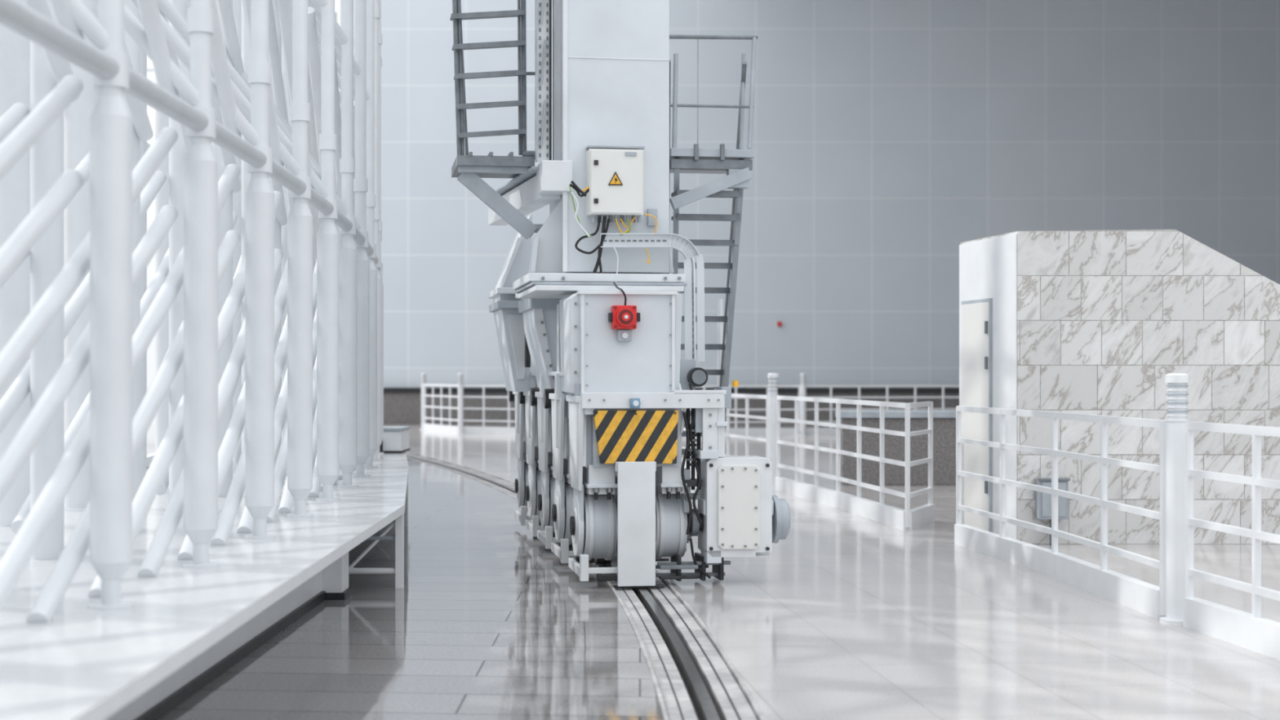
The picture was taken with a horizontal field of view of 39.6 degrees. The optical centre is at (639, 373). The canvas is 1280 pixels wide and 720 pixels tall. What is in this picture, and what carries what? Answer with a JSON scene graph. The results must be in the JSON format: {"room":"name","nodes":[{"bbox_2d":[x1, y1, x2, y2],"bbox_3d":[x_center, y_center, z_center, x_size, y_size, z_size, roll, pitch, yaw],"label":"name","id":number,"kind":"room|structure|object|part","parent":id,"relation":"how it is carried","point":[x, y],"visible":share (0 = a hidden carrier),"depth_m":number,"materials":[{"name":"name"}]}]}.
{"room":"industrial hall","nodes":[
{"label":"industrial hall","id":0,"kind":"room"},
{"bbox_2d":[146,423,1279,719],"bbox_3d":[3.500,1.380,19.750,37.000,0.160,51.500,0,0,0],"label":"floor","id":1,"kind":"structure","parent":0,"point":[848,615],"depth_m":8.89,"materials":[{"name":"grey tile"}]},
{"bbox_2d":[0,451,408,719],"bbox_3d":[-4.731,1.050,18.152,4.674,0.500,40.878,0,0,-9],"label":"raised platform","id":2,"kind":"object","parent":1,"relation":"on","point":[184,628],"visible":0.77,"depth_m":6.66,"materials":[{"name":"white metal"}]},
{"bbox_2d":[146,142,155,466],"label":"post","id":3,"kind":"structure","parent":2,"relation":"on","point":[149,457],"depth_m":15.09,"materials":[{"name":"white metal"}]},
{"bbox_2d":[0,0,384,622],"bbox_3d":[-4.359,-2.535,19.359,3.088,6.731,34.826,0,0,-9],"label":"framework","id":4,"kind":"object","parent":2,"relation":"on","point":[262,304],"visible":1,"depth_m":8.55,"materials":[{"name":"white paint"}]},
{"bbox_2d":[379,426,410,453],"bbox_3d":[-2.523,0.675,18.105,0.280,0.250,0.730,0,0,0],"label":"plinth","id":5,"kind":"object","parent":2,"relation":"on","point":[396,438],"visible":0.65,"depth_m":17.80,"materials":[{"name":"white paint"}]},
{"bbox_2d":[419,373,426,430],"bbox_3d":[-4.950,0.651,40.700,0.180,1.298,0.180,0,0,0],"label":"bollard lamp","id":6,"kind":"object","parent":1,"relation":"on","point":[423,375],"visible":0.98,"depth_m":40.65,"materials":[{"name":"white metal"}]},
{"bbox_3d":[-4.950,0.770,40.700,0.180,1.060,0.180,0,0,0],"label":"post","id":7,"kind":"part","parent":6,"relation":"part of","materials":[{"name":"white metal"}]},
{"bbox_2d":[456,373,464,433],"bbox_3d":[-3.850,0.651,38.150,0.180,1.298,0.180,0,0,0],"label":"bollard lamp","id":8,"kind":"object","parent":1,"relation":"on","point":[460,386],"visible":1,"depth_m":38.10,"materials":[{"name":"white metal"}]},
{"bbox_2d":[405,452,765,719],"bbox_3d":[-3.772,1.373,20.225,4.842,0.154,52.783,0,0,-12],"label":"track","id":9,"kind":"object","parent":1,"relation":"on","point":[693,677],"visible":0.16,"depth_m":8.29,"materials":[{"name":"metal"}]},
{"bbox_2d":[449,0,791,588],"bbox_3d":[-0.319,-1.948,13.122,2.347,6.499,4.860,0,0,-9],"label":"gantry crane","id":10,"kind":"object","parent":9,"relation":"on","point":[588,317],"visible":1,"depth_m":11.65,"materials":[{"name":"grey paint"}]},
{"bbox_3d":[-0.902,-0.620,13.121,0.439,1.533,3.140,0,0,-9],"label":"support frame","id":11,"kind":"part","parent":10,"relation":"part of","materials":[{"name":"white paint"}]},
{"bbox_3d":[-0.668,-0.238,12.849,0.332,0.767,1.550,0,0,-9],"label":"support frame","id":12,"kind":"part","parent":10,"relation":"part of","materials":[{"name":"grey paint"}]},
{"bbox_2d":[534,0,705,361],"bbox_3d":[-0.137,-2.587,11.620,1.121,5.026,0.227,0,0,3],"label":"cable tray","id":13,"kind":"object","parent":10,"relation":"on","point":[602,67],"depth_m":11.68,"materials":[{"name":"white paint"}]},
{"bbox_3d":[-0.027,0.389,10.799,0.520,0.324,0.040,0,0,-9],"label":"hazard panel","id":14,"kind":"part","parent":10,"relation":"part of","materials":[{"name":"yellow metal"}]},
{"bbox_3d":[-0.004,0.920,10.772,0.310,0.766,0.060,0,0,-9],"label":"guard plate","id":15,"kind":"part","parent":10,"relation":"part of","materials":[{"name":"white paint"}]},
{"bbox_2d":[423,383,959,435],"bbox_3d":[2.132,0.774,38.168,14.530,1.051,3.232,0,0,6],"label":"guard railing","id":16,"kind":"object","parent":1,"relation":"on","point":[430,427],"visible":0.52,"depth_m":37.48,"materials":[{"name":"white metal"}]},
{"bbox_2d":[681,393,768,472],"bbox_3d":[0.593,0.774,24.005,0.116,1.051,8.230,0,0,-12],"label":"guard railing","id":17,"kind":"object","parent":1,"relation":"on","point":[747,415],"visible":0.1,"depth_m":20.88,"materials":[{"name":"white metal"}]},
{"bbox_2d":[767,373,778,489],"bbox_3d":[1.485,0.651,19.830,0.180,1.298,0.180,0,0,0],"label":"bollard lamp","id":18,"kind":"object","parent":1,"relation":"on","point":[772,379],"visible":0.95,"depth_m":19.78,"materials":[{"name":"white metal"}]},
{"bbox_2d":[799,373,807,435],"bbox_3d":[3.400,0.651,37.000,0.180,1.298,0.180,0,0,0],"label":"bollard lamp","id":19,"kind":"object","parent":1,"relation":"on","point":[803,386],"visible":1,"depth_m":36.95,"materials":[{"name":"white metal"}]},
{"bbox_2d":[775,395,934,529],"bbox_3d":[2.093,0.774,17.231,0.511,1.051,4.992,0,0,-8],"label":"guard railing","id":20,"kind":"object","parent":1,"relation":"on","point":[907,518],"visible":1,"depth_m":16.36,"materials":[{"name":"white metal"}]},
{"bbox_2d":[835,410,955,484],"bbox_3d":[3.625,0.870,20.750,2.650,0.860,0.400,0,0,0],"label":"parapet","id":21,"kind":"object","parent":1,"relation":"on","point":[944,421],"visible":0.3,"depth_m":20.60,"materials":[{"name":"stone"}]},
{"bbox_2d":[1035,478,1070,545],"bbox_3d":[3.110,1.045,13.418,0.240,0.510,0.155,0,0,0],"label":"utility box","id":22,"kind":"object","parent":1,"relation":"on","point":[1042,500],"visible":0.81,"depth_m":13.35,"materials":[{"name":"grey metal"}]},
{"bbox_2d":[954,405,1165,618],"bbox_3d":[2.627,0.774,11.477,0.124,1.051,4.208,0,0,-5],"label":"guard railing","id":23,"kind":"object","parent":1,"relation":"on","point":[1147,598],"visible":0.92,"depth_m":10.96,"materials":[{"name":"white metal"}]},
{"bbox_2d":[959,229,1279,544],"bbox_3d":[4.619,0.105,14.100,3.962,2.390,1.200,0,0,0],"label":"marble-clad structure","id":24,"kind":"object","parent":1,"relation":"on","point":[1080,322],"visible":0.8,"depth_m":13.50,"materials":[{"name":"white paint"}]},
{"bbox_3d":[2.732,0.120,14.101,0.055,2.360,1.208,0,0,-10],"label":"door","id":25,"kind":"part","parent":24,"relation":"part of","materials":[{"name":"white paint"}]},
{"bbox_2d":[1159,373,1190,625],"bbox_3d":[2.800,0.651,9.260,0.180,1.298,0.180,0,0,0],"label":"bollard lamp","id":26,"kind":"object","parent":1,"relation":"on","point":[1177,385],"visible":0.94,"depth_m":9.21,"materials":[{"name":"white metal"}]},
{"bbox_2d":[1182,421,1279,660],"bbox_3d":[3.043,0.774,6.062,0.136,1.051,6.176,0,0,-4],"label":"guard railing","id":27,"kind":"object","parent":1,"relation":"on","point":[1253,632],"visible":1,"depth_m":8.53,"materials":[{"name":"white metal"}]},
{"bbox_2d":[381,0,1279,387],"bbox_3d":[6.050,-5.625,45.200,25.900,12.150,0.400,0,0,0],"label":"wall","id":28,"kind":"structure","parent":0,"point":[889,136],"depth_m":45.00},
{"bbox_2d":[146,68,154,71],"bbox_3d":[-9.935,-3.470,45.180,6.130,8.540,0.140,0,0,0],"label":"window","id":29,"kind":"structure","parent":28,"relation":"in","point":[148,69],"depth_m":45.16,"materials":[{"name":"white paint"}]},
{"bbox_2d":[383,387,959,424],"bbox_3d":[6.050,0.835,44.900,25.900,0.930,0.200,0,0,0],"label":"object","id":30,"kind":"structure","parent":28,"relation":"attached to","point":[402,406],"depth_m":44.85,"materials":[{"name":"stone"}]},
{"bbox_2d":[777,321,782,326],"bbox_3d":[3.530,-1.240,44.950,0.120,0.120,0.100,0,0,0],"label":"light","id":31,"kind":"object","parent":28,"relation":"attached to","point":[779,323],"visible":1,"depth_m":44.90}
]}

